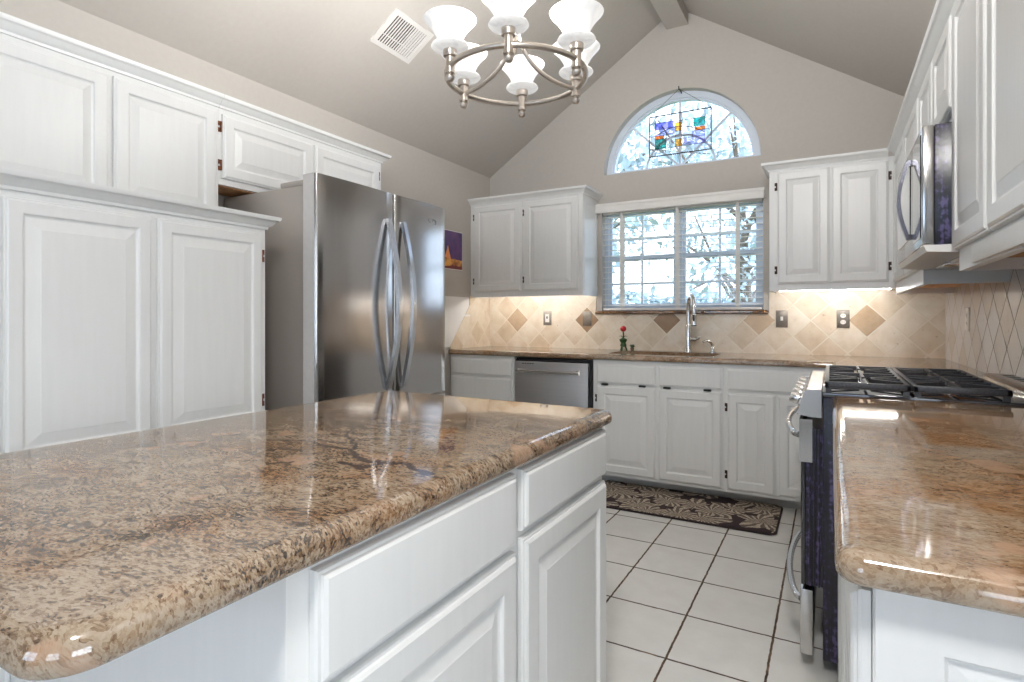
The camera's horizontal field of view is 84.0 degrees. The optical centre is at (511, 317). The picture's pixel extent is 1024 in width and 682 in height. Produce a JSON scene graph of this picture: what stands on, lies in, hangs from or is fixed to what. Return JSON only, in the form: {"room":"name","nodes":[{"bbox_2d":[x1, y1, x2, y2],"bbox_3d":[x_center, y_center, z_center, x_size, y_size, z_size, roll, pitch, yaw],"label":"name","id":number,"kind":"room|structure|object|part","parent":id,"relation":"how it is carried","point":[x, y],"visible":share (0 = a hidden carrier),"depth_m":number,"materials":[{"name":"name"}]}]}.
{"room":"kitchen","nodes":[
{"label":"kitchen","id":0,"kind":"room"},
{"bbox_2d":[0,0,489,395],"bbox_3d":[-2.113,-0.043,1.774,0.120,2.410,7.630,0,0,29],"label":"wall","id":1,"kind":"structure","parent":0,"point":[411,172],"depth_m":3.32,"materials":[{"name":"paint"}]},
{"bbox_2d":[0,12,223,205],"bbox_3d":[-1.748,-0.718,2.049,0.244,0.598,1.368,0,0,29],"label":"upper cabinet","id":2,"kind":"object","parent":1,"relation":"attached to","point":[70,108],"visible":0.7,"depth_m":2.17,"materials":[{"name":"wood"}]},
{"bbox_3d":[-1.668,-0.691,2.014,0.020,0.506,0.435,0,0,29],"label":"door","id":3,"kind":"part","parent":2,"relation":"part of","materials":[{"name":"wood"}]},
{"bbox_3d":[-1.661,-0.991,2.001,0.046,0.052,1.368,0,0,29],"label":"crown moulding","id":4,"kind":"part","parent":2,"relation":"part of","materials":[{"name":"wood"}]},
{"bbox_3d":[-1.450,-0.691,2.404,0.020,0.506,0.426,0,0,29],"label":"door","id":5,"kind":"part","parent":2,"relation":"part of","materials":[{"name":"wood"}]},
{"bbox_2d":[218,94,391,196],"bbox_3d":[-1.138,-0.814,3.137,0.244,0.407,1.130,0,0,29],"label":"upper cabinet","id":6,"kind":"object","parent":1,"relation":"attached to","point":[260,149],"visible":0.69,"depth_m":2.85,"materials":[{"name":"white wood"}]},
{"bbox_3d":[-1.204,-0.791,2.842,0.020,0.294,0.518,0,0,29],"label":"door","id":7,"kind":"part","parent":6,"relation":"part of","materials":[{"name":"wood"}]},
{"bbox_3d":[-1.137,-0.991,3.139,0.244,0.052,1.127,0,0,29],"label":"crown moulding","id":8,"kind":"part","parent":6,"relation":"part of","materials":[{"name":"wood"}]},
{"bbox_3d":[-0.946,-0.791,3.302,0.020,0.294,0.502,0,0,29],"label":"door","id":9,"kind":"part","parent":6,"relation":"part of","materials":[{"name":"wood"}]},
{"bbox_2d":[445,229,461,270],"bbox_3d":[-0.480,-0.544,4.560,0.004,0.311,0.289,0,0,29],"label":"poster","id":10,"kind":"object","parent":1,"relation":"attached to","point":[453,239],"visible":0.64,"depth_m":4.57,"materials":[{"name":"paper"}]},
{"bbox_2d":[445,296,469,346],"bbox_3d":[-0.634,0.029,4.275,0.016,0.405,1.140,0,0,29],"label":"trim","id":11,"kind":"structure","parent":1,"relation":"attached to","point":[456,308],"depth_m":4.57,"materials":[{"name":"paint"}]},
{"bbox_2d":[450,296,489,348],"bbox_3d":[-0.345,0.033,4.798,0.009,0.431,0.606,0,0,29],"label":"tile backsplash","id":12,"kind":"structure","parent":1,"relation":"attached to","point":[474,329],"depth_m":4.85,"materials":[{"name":"tile"}]},
{"bbox_2d":[58,0,936,177],"bbox_3d":[0.492,-1.808,0.315,6.090,1.280,7.870,0,0,29],"label":"ceiling","id":13,"kind":"structure","parent":0,"point":[321,54],"depth_m":3.35,"materials":[{"name":"paint"}]},
{"bbox_2d":[370,8,433,63],"bbox_3d":[-0.620,-1.592,3.230,0.196,0.132,0.330,0,0,29],"label":"ceiling vent","id":14,"kind":"object","parent":13,"relation":"in","point":[399,35],"visible":1,"depth_m":3.22,"materials":[{"name":"metal"}]},
{"bbox_2d":[423,0,603,117],"bbox_3d":[0.015,-1.502,2.080,0.684,1.359,0.647,0,0,29],"label":"chandelier","id":15,"kind":"object","parent":13,"relation":"hanging from","point":[450,25],"visible":1,"depth_m":1.94,"materials":[{"name":"glass"}]},
{"bbox_2d":[423,5,476,81],"bbox_3d":[-0.215,-0.929,1.977,0.184,0.214,0.184,0,0,29],"label":"socket","id":16,"kind":"object","parent":15,"relation":"attached to","point":[450,25],"depth_m":1.93,"materials":[{"name":"white"}]},
{"bbox_2d":[441,42,486,108],"bbox_3d":[-0.189,-0.929,2.228,0.184,0.214,0.184,0,0,29],"label":"socket","id":17,"kind":"object","parent":15,"relation":"attached to","point":[465,75],"depth_m":2.20,"materials":[{"name":"white"}]},
{"bbox_3d":[-0.088,-0.959,2.155,0.248,0.179,0.017,0,0,36],"label":"arm","id":18,"kind":"part","parent":15,"relation":"part of","materials":[{"name":"silver metal"}]},
{"bbox_2d":[482,0,535,62],"bbox_3d":[-0.011,-0.929,1.829,0.184,0.214,0.184,0,0,29],"label":"socket","id":19,"kind":"object","parent":15,"relation":"attached to","point":[508,21],"depth_m":1.81,"materials":[{"name":"white"}]},
{"bbox_3d":[0.002,-0.959,1.952,0.017,0.179,0.248,0,0,6],"label":"arm","id":20,"kind":"part","parent":15,"relation":"part of","materials":[{"name":"silver metal"}]},
{"bbox_2d":[500,55,544,117],"bbox_3d":[0.042,-0.929,2.330,0.184,0.214,0.184,0,0,29],"label":"socket","id":21,"kind":"object","parent":15,"relation":"attached to","point":[521,74],"depth_m":2.30,"materials":[{"name":"white"}]},
{"bbox_3d":[0.132,-0.959,2.132,0.248,0.179,0.017,0,0,-24],"label":"arm","id":22,"kind":"part","parent":15,"relation":"part of","materials":[{"name":"silver metal"}]},
{"bbox_2d":[553,40,599,103],"bbox_3d":[0.245,-0.929,2.182,0.184,0.214,0.184,0,0,29],"label":"socket","id":23,"kind":"object","parent":15,"relation":"attached to","point":[565,72],"depth_m":2.16,"materials":[{"name":"white"}]},
{"bbox_2d":[549,0,603,76],"bbox_3d":[0.219,-0.929,1.932,0.184,0.214,0.184,0,0,29],"label":"socket","id":24,"kind":"object","parent":15,"relation":"attached to","point":[576,19],"depth_m":1.89,"materials":[{"name":"white"}]},
{"bbox_2d":[650,0,687,28],"bbox_3d":[-0.624,-2.265,0.939,0.160,0.165,7.630,0,0,29],"label":"beam","id":25,"kind":"structure","parent":13,"relation":"attached to","point":[673,13],"depth_m":4.08,"materials":[{"name":"paint"}]},
{"bbox_2d":[490,13,903,356],"bbox_3d":[1.260,-0.583,4.326,3.510,3.490,0.120,0,0,29],"label":"wall","id":26,"kind":"structure","parent":0,"point":[798,107],"depth_m":4.17,"materials":[{"name":"paint"}]},
{"bbox_2d":[468,185,602,297],"bbox_3d":[0.179,-0.584,4.655,1.059,0.819,0.360,0,0,29],"label":"upper cabinet","id":27,"kind":"object","parent":26,"relation":"attached to","point":[541,242],"visible":1,"depth_m":4.49,"materials":[{"name":"grey"}]},
{"bbox_3d":[-0.122,-0.573,4.658,0.445,0.714,0.020,0,0,29],"label":"door","id":28,"kind":"part","parent":27,"relation":"part of","materials":[{"name":"wood"}]},
{"bbox_3d":[0.179,-0.967,4.655,1.059,0.052,0.360,0,0,29],"label":"crown moulding","id":29,"kind":"part","parent":27,"relation":"part of","materials":[{"name":"wood"}]},
{"bbox_3d":[0.298,-0.573,4.422,0.465,0.714,0.020,0,0,29],"label":"door","id":30,"kind":"part","parent":27,"relation":"part of","materials":[{"name":"wood"}]},
{"bbox_3d":[0.614,-0.563,4.438,0.004,0.710,0.275,0,0,29],"label":"panel","id":31,"kind":"part","parent":27,"relation":"part of","materials":[{"name":"wood"}]},
{"bbox_2d":[543,311,551,324],"bbox_3d":[0.295,0.002,4.778,0.074,0.118,0.016,0,0,29],"label":"light switch","id":32,"kind":"object","parent":26,"relation":"attached to","point":[547,315],"visible":1,"depth_m":4.78,"materials":[{"name":"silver metal"}]},
{"bbox_2d":[583,311,590,325],"bbox_3d":[0.607,0.006,4.608,0.074,0.118,0.006,0,0,29],"label":"wall plate","id":33,"kind":"object","parent":26,"relation":"attached to","point":[586,314],"visible":1,"depth_m":4.61,"materials":[{"name":"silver metal"}]},
{"bbox_2d":[595,310,768,313],"bbox_3d":[1.255,-0.043,4.309,1.270,0.025,0.155,0,0,29],"label":"trim","id":34,"kind":"structure","parent":26,"relation":"attached to","point":[676,311],"depth_m":4.17,"materials":[{"name":"stone"}]},
{"bbox_2d":[605,202,762,310],"bbox_3d":[1.285,-0.462,4.352,1.190,0.812,0.050,0,0,29],"label":"window","id":35,"kind":"structure","parent":26,"relation":"in","point":[759,276],"depth_m":4.32,"materials":[{"name":"plastic"}]},
{"bbox_3d":[1.033,-0.644,4.499,0.543,0.383,0.020,0,0,29],"label":"sash","id":36,"kind":"part","parent":35,"relation":"part of","materials":[{"name":"plastic"}]},
{"bbox_3d":[1.028,-0.290,4.488,0.543,0.405,0.020,0,0,29],"label":"sash","id":37,"kind":"part","parent":35,"relation":"part of","materials":[{"name":"plastic"}]},
{"bbox_2d":[596,187,763,310],"bbox_3d":[1.227,-0.482,4.276,1.239,0.844,0.116,0,0,29],"label":"window blind","id":38,"kind":"object","parent":35,"relation":"attached to","point":[751,195],"visible":0.96,"depth_m":4.26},
{"bbox_3d":[1.253,-0.843,4.294,1.170,0.040,0.053,0,0,29],"label":"head rail","id":39,"kind":"part","parent":38,"relation":"part of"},
{"bbox_3d":[1.255,-0.069,4.298,1.174,0.018,0.046,0,0,29],"label":"rail","id":40,"kind":"part","parent":38,"relation":"part of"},
{"bbox_3d":[1.536,-0.290,4.203,0.543,0.405,0.020,0,0,29],"label":"sash","id":41,"kind":"part","parent":35,"relation":"part of","materials":[{"name":"plastic"}]},
{"bbox_3d":[1.542,-0.644,4.214,0.543,0.383,0.020,0,0,29],"label":"sash","id":42,"kind":"part","parent":35,"relation":"part of","materials":[{"name":"glass"}]},
{"bbox_2d":[607,91,760,174],"bbox_3d":[1.284,-1.429,4.350,1.156,0.578,0.055,0,0,29],"label":"window","id":43,"kind":"structure","parent":26,"relation":"in","point":[731,107],"depth_m":4.33,"materials":[{"name":"plastic"}]},
{"bbox_2d":[649,86,711,157],"bbox_3d":[1.267,-1.472,4.267,0.458,0.501,0.108,0,0,29],"label":"stained glass panel","id":44,"kind":"object","parent":43,"relation":"hanging from","point":[660,141],"visible":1,"depth_m":4.23,"materials":[{"name":"multicoloured"}]},
{"bbox_3d":[1.123,-1.315,4.300,0.080,0.072,0.002,0,0,29],"label":"glass","id":45,"kind":"part","parent":44,"relation":"part of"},
{"bbox_3d":[1.369,-1.438,4.162,0.080,0.059,0.002,0,0,29],"label":"glass","id":46,"kind":"part","parent":44,"relation":"part of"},
{"bbox_2d":[490,289,944,358],"bbox_3d":[1.228,0.033,4.270,3.270,0.431,0.009,0,0,29],"label":"tile backsplash","id":47,"kind":"structure","parent":26,"relation":"attached to","point":[883,322],"depth_m":3.95,"materials":[{"name":"tile"}]},
{"bbox_2d":[776,310,787,327],"bbox_3d":[1.852,0.006,3.907,0.074,0.118,0.014,0,0,29],"label":"light switch","id":48,"kind":"object","parent":26,"relation":"attached to","point":[781,315],"visible":1,"depth_m":3.90,"materials":[{"name":"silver metal"}]},
{"bbox_2d":[761,148,895,292],"bbox_3d":[2.002,-0.584,3.634,0.725,0.819,0.360,0,0,29],"label":"upper cabinet","id":49,"kind":"object","parent":26,"relation":"attached to","point":[831,216],"depth_m":3.49,"materials":[{"name":"grey"}]},
{"bbox_3d":[1.824,-0.573,3.568,0.292,0.714,0.020,0,0,29],"label":"door","id":50,"kind":"part","parent":49,"relation":"part of","materials":[{"name":"wood"}]},
{"bbox_3d":[1.985,-0.967,3.643,0.686,0.052,0.360,0,0,29],"label":"crown moulding","id":51,"kind":"part","parent":49,"relation":"part of","materials":[{"name":"wood"}]},
{"bbox_3d":[2.016,-0.184,3.574,0.625,0.020,0.054,0,0,29],"label":"light strip","id":52,"kind":"part","parent":49,"relation":"part of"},
{"bbox_3d":[2.087,-0.573,3.421,0.295,0.714,0.020,0,0,29],"label":"door","id":53,"kind":"part","parent":49,"relation":"part of","materials":[{"name":"wood"}]},
{"bbox_2d":[837,310,849,327],"bbox_3d":[2.171,0.006,3.731,0.074,0.118,0.008,0,0,29],"label":"power outlet","id":54,"kind":"object","parent":26,"relation":"attached to","point":[843,316],"visible":1,"depth_m":3.73,"materials":[{"name":"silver metal"}]},
{"bbox_2d":[606,507,838,681],"bbox_3d":[0.492,1.212,0.315,6.090,0.100,7.870,0,0,29],"label":"floor","id":55,"kind":"structure","parent":0,"point":[686,601],"depth_m":2.29,"materials":[{"name":"tile"}]},
{"bbox_2d":[0,167,281,453],"bbox_3d":[-1.575,0.372,1.944,0.649,1.580,1.353,0,0,29],"label":"pantry cabinet","id":56,"kind":"object","parent":55,"relation":"on","point":[122,311],"visible":0.49,"depth_m":1.86,"materials":[{"name":"white wood"}]},
{"bbox_3d":[-1.336,0.041,1.778,0.020,0.773,0.406,0,0,29],"label":"door","id":57,"kind":"part","parent":56,"relation":"part of","materials":[{"name":"wood"}]},
{"bbox_3d":[-1.487,-0.392,1.895,0.448,0.052,1.353,0,0,29],"label":"crown moulding","id":58,"kind":"part","parent":56,"relation":"part of","materials":[{"name":"wood"}]},
{"bbox_3d":[-1.127,0.041,2.152,0.020,0.773,0.416,0,0,29],"label":"door","id":59,"kind":"part","parent":56,"relation":"part of","materials":[{"name":"wood"}]},
{"bbox_2d":[0,427,605,681],"bbox_3d":[-0.331,0.724,1.267,0.784,0.876,1.031,0,0,29],"label":"base cabinet","id":60,"kind":"object","parent":55,"relation":"on","point":[503,579],"visible":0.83,"depth_m":0.89,"materials":[{"name":"white wood"}]},
{"bbox_2d":[0,391,611,680],"bbox_3d":[-0.391,0.267,1.201,0.833,0.037,1.324,0,0,29],"label":"countertop","id":61,"kind":"structure","parent":60,"relation":"on","point":[111,546],"depth_m":0.78,"materials":[{"name":"stone"}]},
{"bbox_3d":[-0.113,0.365,0.876,0.020,0.138,0.482,0,0,29],"label":"drawer","id":62,"kind":"part","parent":60,"relation":"part of","materials":[{"name":"wood"}]},
{"bbox_3d":[-0.113,0.742,0.876,0.020,0.591,0.482,0,0,29],"label":"door","id":63,"kind":"part","parent":60,"relation":"part of","materials":[{"name":"wood"}]},
{"bbox_3d":[0.133,0.356,1.313,0.020,0.120,0.465,0,0,29],"label":"drawer","id":64,"kind":"part","parent":60,"relation":"part of","materials":[{"name":"wood"}]},
{"bbox_3d":[0.132,0.735,1.313,0.020,0.605,0.465,0,0,29],"label":"door","id":65,"kind":"part","parent":60,"relation":"part of","materials":[{"name":"wood"}]},
{"bbox_2d":[224,173,444,409],"bbox_3d":[-0.875,0.264,3.037,0.765,1.797,0.959,0,0,29],"label":"refrigerator","id":66,"kind":"object","parent":55,"relation":"on","point":[355,273],"visible":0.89,"depth_m":2.66,"materials":[{"name":"grey"}]},
{"bbox_3d":[-0.894,-0.106,2.499,0.066,1.053,0.002,0,0,29],"label":"edge trim","id":67,"kind":"part","parent":66,"relation":"part of","materials":[{"name":"metal"}]},
{"bbox_3d":[-0.762,-0.106,2.716,0.086,1.057,0.505,0,0,29],"label":"door","id":68,"kind":"part","parent":66,"relation":"part of","materials":[{"name":"metal"}]},
{"bbox_3d":[-0.592,-0.069,2.853,0.091,0.866,0.026,0,0,29],"label":"handle","id":69,"kind":"part","parent":66,"relation":"part of","materials":[{"name":"metal"}]},
{"bbox_3d":[-0.537,-0.069,2.951,0.091,0.866,0.026,0,0,29],"label":"handle","id":70,"kind":"part","parent":66,"relation":"part of","materials":[{"name":"metal"}]},
{"bbox_3d":[-0.526,-0.106,3.138,0.086,1.057,0.443,0,0,29],"label":"door","id":71,"kind":"part","parent":66,"relation":"part of","materials":[{"name":"metal"}]},
{"bbox_2d":[451,354,516,400],"bbox_3d":[-0.092,0.724,4.655,0.586,0.876,0.625,0,0,29],"label":"base cabinet","id":72,"kind":"object","parent":55,"relation":"on","point":[473,376],"visible":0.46,"depth_m":4.37,"materials":[{"name":"wood"}]},
{"bbox_3d":[-0.242,0.597,4.393,0.545,0.280,0.020,0,0,29],"label":"drawer","id":73,"kind":"part","parent":72,"relation":"part of","materials":[{"name":"wood"}]},
{"bbox_3d":[-0.242,0.377,4.393,0.545,0.126,0.020,0,0,29],"label":"drawer","id":74,"kind":"part","parent":72,"relation":"part of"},
{"bbox_2d":[448,346,986,377],"bbox_3d":[0.867,0.267,3.634,3.259,0.038,1.452,0,0,29],"label":"countertop","id":75,"kind":"structure","parent":72,"relation":"on","point":[757,359],"depth_m":3.67,"materials":[{"name":"stone"}]},
{"bbox_2d":[619,326,626,350],"bbox_3d":[0.853,0.156,4.363,0.061,0.188,0.064,0,0,29],"label":"ornament","id":76,"kind":"object","parent":75,"relation":"on","point":[623,340],"visible":0.99,"depth_m":4.35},
{"bbox_2d":[684,294,699,351],"bbox_3d":[1.306,0.037,4.082,0.095,0.421,0.190,0,0,-3],"label":"faucet","id":77,"kind":"object","parent":75,"relation":"on","point":[691,298],"visible":0.98,"depth_m":4.13,"materials":[{"name":"silver metal"}]},
{"bbox_3d":[1.284,-0.056,4.076,0.031,0.235,0.174,0,0,2],"label":"spout","id":78,"kind":"part","parent":77,"relation":"part of","materials":[{"name":"silver metal"}]},
{"bbox_3d":[1.329,0.149,4.103,0.046,0.043,0.101,0,0,-28],"label":"lever","id":79,"kind":"part","parent":77,"relation":"part of","materials":[{"name":"silver metal"}]},
{"bbox_2d":[702,339,715,352],"bbox_3d":[1.406,0.200,4.065,0.104,0.097,0.045,0,0,-4],"label":"soap dispenser","id":80,"kind":"object","parent":75,"relation":"on","point":[711,342],"visible":1,"depth_m":4.05,"materials":[{"name":"silver metal"}]},
{"bbox_2d":[515,357,592,407],"bbox_3d":[0.414,0.728,4.322,0.604,0.868,0.654,0,0,29],"label":"dishwasher","id":81,"kind":"object","parent":55,"relation":"on","point":[552,381],"visible":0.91,"depth_m":4.07,"materials":[{"name":"metal"}]},
{"bbox_3d":[0.253,0.385,4.071,0.475,0.022,0.048,0,0,29],"label":"handle","id":82,"kind":"part","parent":81,"relation":"part of","materials":[{"name":"silver metal"}]},
{"bbox_2d":[593,359,727,496],"bbox_3d":[1.083,0.724,3.996,0.861,0.876,0.626,0,0,29],"label":"base cabinet","id":83,"kind":"object","parent":55,"relation":"on","point":[666,427],"visible":0.92,"depth_m":3.70,"materials":[{"name":"grey"}]},
{"bbox_3d":[0.764,0.380,3.829,0.408,0.132,0.020,0,0,29],"label":"drawer","id":84,"kind":"part","parent":83,"relation":"part of","materials":[{"name":"wood"}]},
{"bbox_3d":[0.764,0.759,3.829,0.408,0.595,0.020,0,0,29],"label":"door","id":85,"kind":"part","parent":83,"relation":"part of","materials":[{"name":"wood"}]},
{"bbox_3d":[1.130,0.380,3.624,0.394,0.132,0.020,0,0,29],"label":"drawer","id":86,"kind":"part","parent":83,"relation":"part of","materials":[{"name":"wood"}]},
{"bbox_3d":[1.130,0.759,3.624,0.394,0.595,0.020,0,0,29],"label":"door","id":87,"kind":"part","parent":83,"relation":"part of","materials":[{"name":"wood"}]},
{"bbox_2d":[604,480,782,535],"bbox_3d":[1.026,1.155,3.539,1.163,0.012,0.542,0,0,29],"label":"kitchen mat","id":88,"kind":"object","parent":55,"relation":"on","point":[717,511],"visible":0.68,"depth_m":3.47,"materials":[{"name":"fabric"}]},
{"bbox_2d":[724,364,825,508],"bbox_3d":[1.727,0.724,3.636,0.612,0.876,0.625,0,0,29],"label":"base cabinet","id":89,"kind":"object","parent":55,"relation":"on","point":[762,464],"visible":0.75,"depth_m":3.42,"materials":[{"name":"grey"}]},
{"bbox_3d":[1.447,0.759,3.447,0.268,0.595,0.020,0,0,29],"label":"door","id":90,"kind":"part","parent":89,"relation":"part of","materials":[{"name":"wood"}]},
{"bbox_3d":[1.572,0.380,3.376,0.556,0.132,0.020,0,0,29],"label":"drawer","id":91,"kind":"part","parent":89,"relation":"part of","materials":[{"name":"wood"}]},
{"bbox_3d":[1.693,0.759,3.309,0.268,0.595,0.020,0,0,29],"label":"door","id":92,"kind":"part","parent":89,"relation":"part of","materials":[{"name":"wood"}]},
{"bbox_2d":[785,365,1023,662],"bbox_3d":[1.409,0.656,2.050,0.761,0.902,0.761,0,0,29],"label":"range","id":93,"kind":"object","parent":55,"relation":"on","point":[813,395],"visible":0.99,"depth_m":1.85,"materials":[{"name":"metal"}]},
{"bbox_3d":[1.109,0.387,2.219,0.072,0.022,0.732,0,0,29],"label":"handle","id":94,"kind":"part","parent":93,"relation":"part of","materials":[{"name":"metal"}]},
{"bbox_3d":[1.113,0.930,2.217,0.072,0.022,0.732,0,0,29],"label":"handle","id":95,"kind":"part","parent":93,"relation":"part of","materials":[{"name":"metal"}]},
{"bbox_3d":[0.980,0.276,1.959,0.047,0.052,0.052,0,0,29],"label":"knob","id":96,"kind":"part","parent":93,"relation":"part of","materials":[{"name":"silver metal"}]},
{"bbox_3d":[1.050,0.276,2.086,0.047,0.052,0.052,0,0,29],"label":"knob","id":97,"kind":"part","parent":93,"relation":"part of","materials":[{"name":"silver metal"}]},
{"bbox_3d":[1.121,0.276,2.212,0.047,0.052,0.052,0,0,29],"label":"knob","id":98,"kind":"part","parent":93,"relation":"part of","materials":[{"name":"silver metal"}]},
{"bbox_3d":[1.192,0.276,2.339,0.047,0.052,0.052,0,0,29],"label":"knob","id":99,"kind":"part","parent":93,"relation":"part of","materials":[{"name":"silver metal"}]},
{"bbox_3d":[1.263,0.276,2.465,0.047,0.052,0.052,0,0,29],"label":"knob","id":100,"kind":"part","parent":93,"relation":"part of","materials":[{"name":"silver metal"}]},
{"bbox_3d":[1.142,0.605,2.201,0.014,0.545,0.752,0,0,29],"label":"oven door","id":101,"kind":"part","parent":93,"relation":"part of","materials":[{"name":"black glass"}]},
{"bbox_3d":[1.150,0.997,2.195,0.038,0.214,0.755,0,0,29],"label":"drawer","id":102,"kind":"part","parent":93,"relation":"part of","materials":[{"name":"metal"}]},
{"bbox_3d":[1.157,0.279,2.192,0.072,0.090,0.760,0,0,29],"label":"control panel","id":103,"kind":"part","parent":93,"relation":"part of","materials":[{"name":"metal"}]},
{"bbox_2d":[822,373,1023,405],"bbox_3d":[1.427,0.240,2.041,0.546,0.032,0.760,0,0,29],"label":"cooktop","id":104,"kind":"object","parent":93,"relation":"in","point":[830,390],"depth_m":1.80,"materials":[{"name":"metal"}]},
{"bbox_2d":[838,573,1023,681],"bbox_3d":[0.967,0.724,1.073,0.600,0.876,1.367,0,0,29],"label":"base cabinet","id":105,"kind":"object","parent":55,"relation":"on","point":[884,636],"visible":0.3,"depth_m":0.59,"materials":[{"name":"wood"}]},
{"bbox_3d":[0.937,0.745,1.613,0.020,0.594,0.430,0,0,29],"label":"door","id":106,"kind":"part","parent":105,"relation":"part of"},
{"bbox_3d":[0.717,0.745,1.220,0.020,0.594,0.440,0,0,29],"label":"door","id":107,"kind":"part","parent":105,"relation":"part of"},
{"bbox_3d":[0.494,0.745,0.822,0.020,0.594,0.442,0,0,29],"label":"door","id":108,"kind":"part","parent":105,"relation":"part of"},
{"bbox_3d":[0.494,0.367,0.823,0.020,0.134,0.442,0,0,29],"label":"drawer","id":109,"kind":"part","parent":105,"relation":"part of","materials":[{"name":"wood"}]},
{"bbox_2d":[832,396,1023,617],"bbox_3d":[0.950,0.267,1.067,0.606,0.037,1.394,0,0,29],"label":"countertop","id":110,"kind":"structure","parent":105,"relation":"on","point":[929,495],"depth_m":0.77,"materials":[{"name":"stone"}]},
{"bbox_3d":[0.641,0.675,0.478,0.568,0.774,0.010,0,0,29],"label":"panel","id":111,"kind":"part","parent":105,"relation":"part of","materials":[{"name":"wood"}]},
{"bbox_3d":[1.724,-0.043,1.688,0.120,2.410,4.030,0,0,29],"label":"wall","id":112,"kind":"structure","parent":0,"visible":0},
{"bbox_2d":[910,0,954,132],"bbox_3d":[1.623,-0.798,1.968,0.330,0.390,0.750,0,0,29],"label":"upper cabinet","id":113,"kind":"object","parent":112,"relation":"attached to","point":[932,72],"visible":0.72,"depth_m":1.92,"materials":[{"name":"wood"}]},
{"bbox_3d":[1.596,-0.784,2.187,0.020,0.292,0.344,0,0,29],"label":"door","id":114,"kind":"part","parent":113,"relation":"part of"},
{"bbox_2d":[896,122,958,269],"bbox_3d":[1.579,-0.390,1.992,0.408,0.400,0.742,0,0,29],"label":"microwave","id":115,"kind":"object","parent":113,"relation":"attached to","point":[924,182],"visible":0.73,"depth_m":1.75,"materials":[{"name":"metal"}]},
{"bbox_3d":[1.360,-0.406,1.972,0.044,0.273,0.026,0,0,29],"label":"handle","id":116,"kind":"part","parent":115,"relation":"part of","materials":[{"name":"grey"}]},
{"bbox_3d":[1.453,-0.407,2.063,0.030,0.366,0.742,0,0,29],"label":"door","id":117,"kind":"part","parent":115,"relation":"part of","materials":[{"name":"metal"}]},
{"bbox_3d":[1.313,-0.408,1.846,0.002,0.320,0.175,0,0,29],"label":"control panel","id":118,"kind":"part","parent":115,"relation":"part of","materials":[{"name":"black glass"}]},
{"bbox_3d":[1.499,-0.967,2.038,0.046,0.052,0.750,0,0,29],"label":"crown moulding","id":119,"kind":"part","parent":113,"relation":"part of","materials":[{"name":"wood"}]},
{"bbox_3d":[1.421,-0.784,1.875,0.020,0.292,0.340,0,0,29],"label":"door","id":120,"kind":"part","parent":113,"relation":"part of","materials":[{"name":"wood"}]},
{"bbox_2d":[887,82,1009,293],"bbox_3d":[2.082,-0.567,2.789,0.330,0.853,1.127,0,0,29],"label":"upper cabinet","id":121,"kind":"object","parent":112,"relation":"attached to","point":[905,133],"visible":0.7,"depth_m":2.67,"materials":[{"name":"white wood"}]},
{"bbox_3d":[2.077,-0.567,3.046,0.020,0.726,0.515,0,0,29],"label":"door","id":122,"kind":"part","parent":121,"relation":"part of","materials":[{"name":"wood"}]},
{"bbox_3d":[1.949,-0.967,2.841,0.046,0.052,1.088,0,0,29],"label":"crown moulding","id":123,"kind":"part","parent":121,"relation":"part of","materials":[{"name":"wood"}]},
{"bbox_3d":[1.823,-0.567,2.592,0.020,0.726,0.495,0,0,29],"label":"door","id":124,"kind":"part","parent":121,"relation":"part of","materials":[{"name":"wood"}]},
{"bbox_2d":[965,307,969,330],"bbox_3d":[2.317,0.006,2.897,0.008,0.118,0.074,0,0,29],"label":"power outlet","id":125,"kind":"object","parent":112,"relation":"attached to","point":[967,310],"visible":1,"depth_m":2.88,"materials":[{"name":"white"}]},
{"bbox_2d":[945,269,1023,377],"bbox_3d":[1.774,0.025,1.907,0.009,0.446,3.581,0,0,29],"label":"tile backsplash","id":126,"kind":"structure","parent":112,"relation":"attached to","point":[994,342],"depth_m":2.51,"materials":[{"name":"tile"}]},
{"bbox_2d":[952,0,1023,270],"bbox_3d":[1.098,-0.567,1.032,0.330,0.853,1.393,0,0,29],"label":"upper cabinet","id":127,"kind":"object","parent":112,"relation":"attached to","point":[988,35],"visible":1,"depth_m":1.34,"materials":[{"name":"white wood"}]},
{"bbox_3d":[1.221,-0.567,1.516,0.020,0.726,0.422,0,0,29],"label":"door","id":128,"kind":"part","parent":127,"relation":"part of","materials":[{"name":"wood"}]},
{"bbox_3d":[0.937,-0.167,1.000,0.012,0.046,1.140,0,0,29],"label":"light rail","id":129,"kind":"part","parent":127,"relation":"part of","materials":[{"name":"wood"}]},
{"bbox_3d":[1.000,-0.567,1.122,0.020,0.726,0.445,0,0,29],"label":"door","id":130,"kind":"part","parent":127,"relation":"part of","materials":[{"name":"wood"}]},
{"label":"outside","id":131,"kind":"structure","parent":0,"visible":0},
{"bbox_3d":[5.609,1.462,12.062,22.000,0.100,17.470,0,0,29],"label":"lawn","id":132,"kind":"structure","parent":131,"visible":0},
{"bbox_2d":[613,229,627,297],"bbox_3d":[1.075,-0.233,10.097,1.917,3.298,1.972,0,0,-22],"label":"tree","id":133,"kind":"object","parent":132,"relation":"on","point":[615,253],"visible":0.03,"depth_m":9.69,"materials":[{"name":"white plant"}]},
{"bbox_2d":[613,101,751,267],"bbox_3d":[2.265,-2.731,12.429,7.173,8.294,6.436,0,0,29],"label":"tree","id":134,"kind":"object","parent":132,"relation":"on","point":[626,164],"visible":0.06,"depth_m":11.86,"materials":[{"name":"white plant"}]},
{"bbox_2d":[613,286,755,303],"bbox_3d":[5.038,0.324,15.196,16.247,2.358,3.042,0,0,29],"label":"hedge","id":135,"kind":"object","parent":132,"relation":"on","point":[615,298],"visible":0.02,"depth_m":15.30,"materials":[{"name":"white plant"}]},
{"bbox_2d":[623,102,755,302],"bbox_3d":[3.095,-0.982,7.634,3.429,4.796,3.668,0,0,13],"label":"tree","id":136,"kind":"object","parent":132,"relation":"on","point":[744,296],"visible":0.32,"depth_m":7.34,"materials":[{"name":"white plant"}]}
]}

